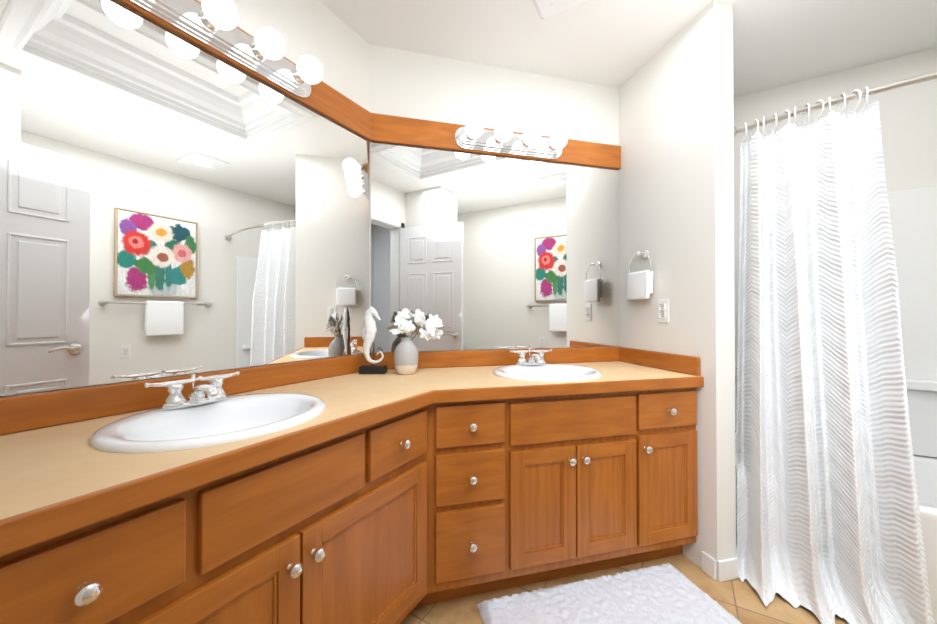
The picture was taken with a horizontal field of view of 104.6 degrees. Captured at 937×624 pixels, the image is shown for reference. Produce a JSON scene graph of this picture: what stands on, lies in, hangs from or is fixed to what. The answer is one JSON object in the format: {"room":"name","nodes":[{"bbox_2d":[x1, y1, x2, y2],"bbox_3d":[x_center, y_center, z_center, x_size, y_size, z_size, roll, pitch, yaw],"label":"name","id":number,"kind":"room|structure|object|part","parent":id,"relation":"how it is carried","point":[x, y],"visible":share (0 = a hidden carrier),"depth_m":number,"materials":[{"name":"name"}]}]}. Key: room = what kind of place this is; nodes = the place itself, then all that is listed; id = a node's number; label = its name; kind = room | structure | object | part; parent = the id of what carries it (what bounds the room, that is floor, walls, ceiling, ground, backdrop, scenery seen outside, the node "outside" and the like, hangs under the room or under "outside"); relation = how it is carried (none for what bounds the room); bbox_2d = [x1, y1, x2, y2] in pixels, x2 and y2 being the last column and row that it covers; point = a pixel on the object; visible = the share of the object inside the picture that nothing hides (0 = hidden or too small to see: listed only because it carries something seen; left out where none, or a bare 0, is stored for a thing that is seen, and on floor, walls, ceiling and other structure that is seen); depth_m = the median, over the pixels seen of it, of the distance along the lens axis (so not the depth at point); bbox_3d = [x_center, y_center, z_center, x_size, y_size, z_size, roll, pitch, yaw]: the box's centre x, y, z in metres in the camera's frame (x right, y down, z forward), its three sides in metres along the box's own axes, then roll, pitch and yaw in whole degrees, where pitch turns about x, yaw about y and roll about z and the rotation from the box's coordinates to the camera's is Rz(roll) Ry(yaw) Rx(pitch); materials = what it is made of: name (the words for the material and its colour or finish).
{"room":"bathroom","nodes":[
{"label":"bathroom","id":0,"kind":"room"},
{"bbox_2d":[0,0,368,396],"bbox_3d":[-0.914,-0.102,1.200,0.150,2.440,1.420,0,-1,31],"label":"wall","id":1,"kind":"structure","parent":0,"point":[334,45],"depth_m":1.53,"materials":[{"name":"white paint"}]},
{"bbox_2d":[0,0,620,395],"bbox_3d":[-0.128,-0.390,1.386,1.012,1.166,2.296,0,-1,31],"label":"mirrors","id":2,"kind":"object","parent":1,"relation":"attached to","point":[172,204],"visible":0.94,"depth_m":1.24,"materials":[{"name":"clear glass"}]},
{"bbox_2d":[128,0,322,97],"bbox_3d":[-0.810,-0.905,1.040,0.152,0.112,0.912,0,-1,31],"label":"sconce","id":3,"kind":"object","parent":2,"relation":"attached to","point":[212,23],"visible":1,"depth_m":1.18,"materials":[{"name":"white glass"}]},
{"bbox_2d":[455,118,567,158],"bbox_3d":[0.242,-0.898,1.861,0.608,0.112,0.152,0,0,-14],"label":"sconce","id":4,"kind":"object","parent":2,"relation":"attached to","point":[474,134],"visible":1,"depth_m":1.87,"materials":[{"name":"white glass"}]},
{"bbox_2d":[369,44,619,352],"bbox_3d":[0.478,-0.094,2.095,2.242,2.440,0.150,0,0,-14],"label":"wall","id":5,"kind":"structure","parent":0,"point":[408,84],"depth_m":1.93,"materials":[{"name":"white paint"}]},
{"bbox_2d":[401,554,848,623],"bbox_3d":[0.433,1.138,0.570,3.100,0.050,4.330,0,-1,31],"label":"floor","id":6,"kind":"structure","parent":0,"point":[739,600],"depth_m":1.40,"materials":[{"name":"tile"}]},
{"bbox_2d":[0,347,703,623],"bbox_3d":[0.037,0.649,1.280,1.396,0.938,2.296,0,-1,31],"label":"bathroom vanity","id":7,"kind":"object","parent":6,"relation":"on","point":[337,490],"visible":0.98,"depth_m":1.06,"materials":[{"name":"brown wood"}]},
{"bbox_2d":[0,361,697,519],"bbox_3d":[0.034,0.299,1.284,1.386,0.040,2.296,0,-1,31],"label":"countertop","id":8,"kind":"structure","parent":7,"relation":"on","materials":[{"name":"laminate"}]},
{"bbox_2d":[144,371,239,409],"bbox_3d":[-0.741,0.219,1.012,0.137,0.083,0.234,0,-1,31],"label":"faucet","id":9,"kind":"object","parent":8,"relation":"on","point":[216,397],"depth_m":1.01,"materials":[{"name":"silver metal"}]},
{"bbox_2d":[89,393,325,452],"bbox_3d":[-0.632,0.333,0.947,0.450,0.144,0.500,0,-1,31],"label":"sink","id":10,"kind":"object","parent":8,"relation":"in","point":[205,425],"depth_m":0.93,"materials":[{"name":"white ceramic"}]},
{"bbox_2d":[359,306,386,373],"bbox_3d":[-0.437,0.127,1.663,0.118,0.309,0.048,0,0,1],"label":"seahorse","id":11,"kind":"object","parent":8,"relation":"on","point":[369,331],"visible":1,"depth_m":1.65,"materials":[{"name":"white ceramic"}]},
{"bbox_2d":[389,308,442,374],"bbox_3d":[-0.238,0.132,1.658,0.196,0.299,0.233,0,-1,31],"label":"vase","id":12,"kind":"object","parent":8,"relation":"on","point":[406,356],"visible":1,"depth_m":1.63,"materials":[{"name":"ceramic"}]},
{"bbox_3d":[-0.285,0.199,1.659,0.113,0.165,0.113,0,-1,31],"label":"pot","id":13,"kind":"part","parent":12,"relation":"part of","materials":[{"name":"ceramic"}]},
{"bbox_2d":[510,348,551,365],"bbox_3d":[0.320,0.226,1.843,0.170,0.083,0.170,0,-1,31],"label":"faucet","id":14,"kind":"object","parent":8,"relation":"on","point":[523,357],"depth_m":1.83,"materials":[{"name":"silver metal"}]},
{"bbox_2d":[493,363,601,381],"bbox_3d":[0.361,0.339,1.680,0.475,0.144,0.475,0,-1,31],"label":"sink","id":15,"kind":"object","parent":8,"relation":"in","point":[527,372],"depth_m":1.75,"materials":[{"name":"white ceramic"}]},
{"bbox_2d":[477,563,740,623],"bbox_3d":[0.528,1.098,1.221,0.886,0.039,0.556,0,0,-14],"label":"bath rug","id":16,"kind":"object","parent":6,"relation":"on","point":[667,593],"visible":1,"depth_m":1.35,"materials":[{"name":"white fabric"}]},
{"bbox_2d":[735,431,936,623],"bbox_3d":[1.915,0.920,1.588,1.282,0.401,0.760,0,-1,31],"label":"bathtub","id":17,"kind":"object","parent":6,"relation":"on","point":[926,473],"visible":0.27,"depth_m":1.32,"materials":[{"name":"white ceramic"}]},
{"bbox_2d":[319,0,936,97],"bbox_3d":[0.433,-1.452,0.590,3.100,0.250,4.330,0,-1,31],"label":"ceiling","id":18,"kind":"structure","parent":0,"point":[618,44],"depth_m":1.71,"materials":[{"name":"white paint"}]},
{"bbox_2d":[533,0,587,19],"bbox_3d":[0.361,-1.413,0.889,0.810,0.221,1.250,0,-1,31],"label":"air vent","id":19,"kind":"structure","parent":18,"relation":"attached to","point":[547,8],"depth_m":1.54,"materials":[{"name":"white"}]},
{"bbox_2d":[619,0,735,580],"bbox_3d":[1.122,-0.095,2.022,0.509,2.440,0.947,0,-1,31],"label":"wall","id":20,"kind":"structure","parent":0,"point":[676,170],"depth_m":1.62,"materials":[{"name":"white paint"}]},
{"bbox_2d":[627,249,652,299],"bbox_3d":[0.907,-0.199,1.905,0.061,0.266,0.169,0,0,-14],"label":"towel ring","id":21,"kind":"object","parent":20,"relation":"attached to","point":[639,284],"visible":1,"depth_m":1.88,"materials":[{"name":"white fabric"}]},
{"bbox_2d":[627,270,652,299],"bbox_3d":[0.898,-0.140,1.902,0.134,0.148,0.130,0,-1,31],"label":"towel","id":22,"kind":"object","parent":21,"relation":"hanging from","point":[640,283],"depth_m":1.87,"materials":[{"name":"white fabric"}]},
{"bbox_2d":[658,299,668,322],"bbox_3d":[0.962,-0.005,1.794,0.010,0.115,0.070,0,0,-14],"label":"outlet","id":23,"kind":"object","parent":20,"relation":"attached to","point":[663,310],"visible":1,"depth_m":1.79,"materials":[{"name":"white plastic"}]},
{"bbox_2d":[701,551,737,581],"bbox_3d":[0.797,1.071,0.639,2.245,0.085,1.980,0,-1,31],"label":"baseboard","id":24,"kind":"structure","parent":20,"relation":"attached to","point":[727,569],"depth_m":1.51,"materials":[{"name":"white wood"}]},
{"bbox_2d":[733,48,936,457],"bbox_3d":[2.171,-0.095,1.978,1.540,2.440,0.150,0,-1,31],"label":"wall","id":25,"kind":"structure","parent":0,"point":[908,119],"depth_m":1.89,"materials":[{"name":"white paint"}]},
{"bbox_2d":[734,187,936,457],"bbox_3d":[1.940,0.047,1.637,1.286,1.341,0.668,0,-1,31],"label":"tub surround panel","id":26,"kind":"object","parent":25,"relation":"attached to","point":[913,216],"depth_m":1.82,"materials":[{"name":"white plastic"}]},
{"bbox_3d":[2.033,-0.108,0.385,0.150,2.440,3.030,0,-1,31],"label":"wall","id":27,"kind":"structure","parent":0,"visible":0},
{"bbox_2d":[733,71,936,137],"bbox_3d":[1.699,-0.801,1.238,1.292,0.064,0.170,0,-1,31],"label":"shower curtain rod","id":28,"kind":"object","parent":27,"relation":"attached to","point":[885,88],"visible":0.85,"depth_m":1.35,"materials":[{"name":"silver metal"}]},
{"bbox_2d":[736,86,934,623],"bbox_3d":[1.343,0.147,1.354,0.557,1.934,0.360,0,-1,31],"label":"shower curtain","id":29,"kind":"object","parent":28,"relation":"hanging from","point":[829,527],"visible":1,"depth_m":1.38,"materials":[{"name":"white fabric"}]}
]}

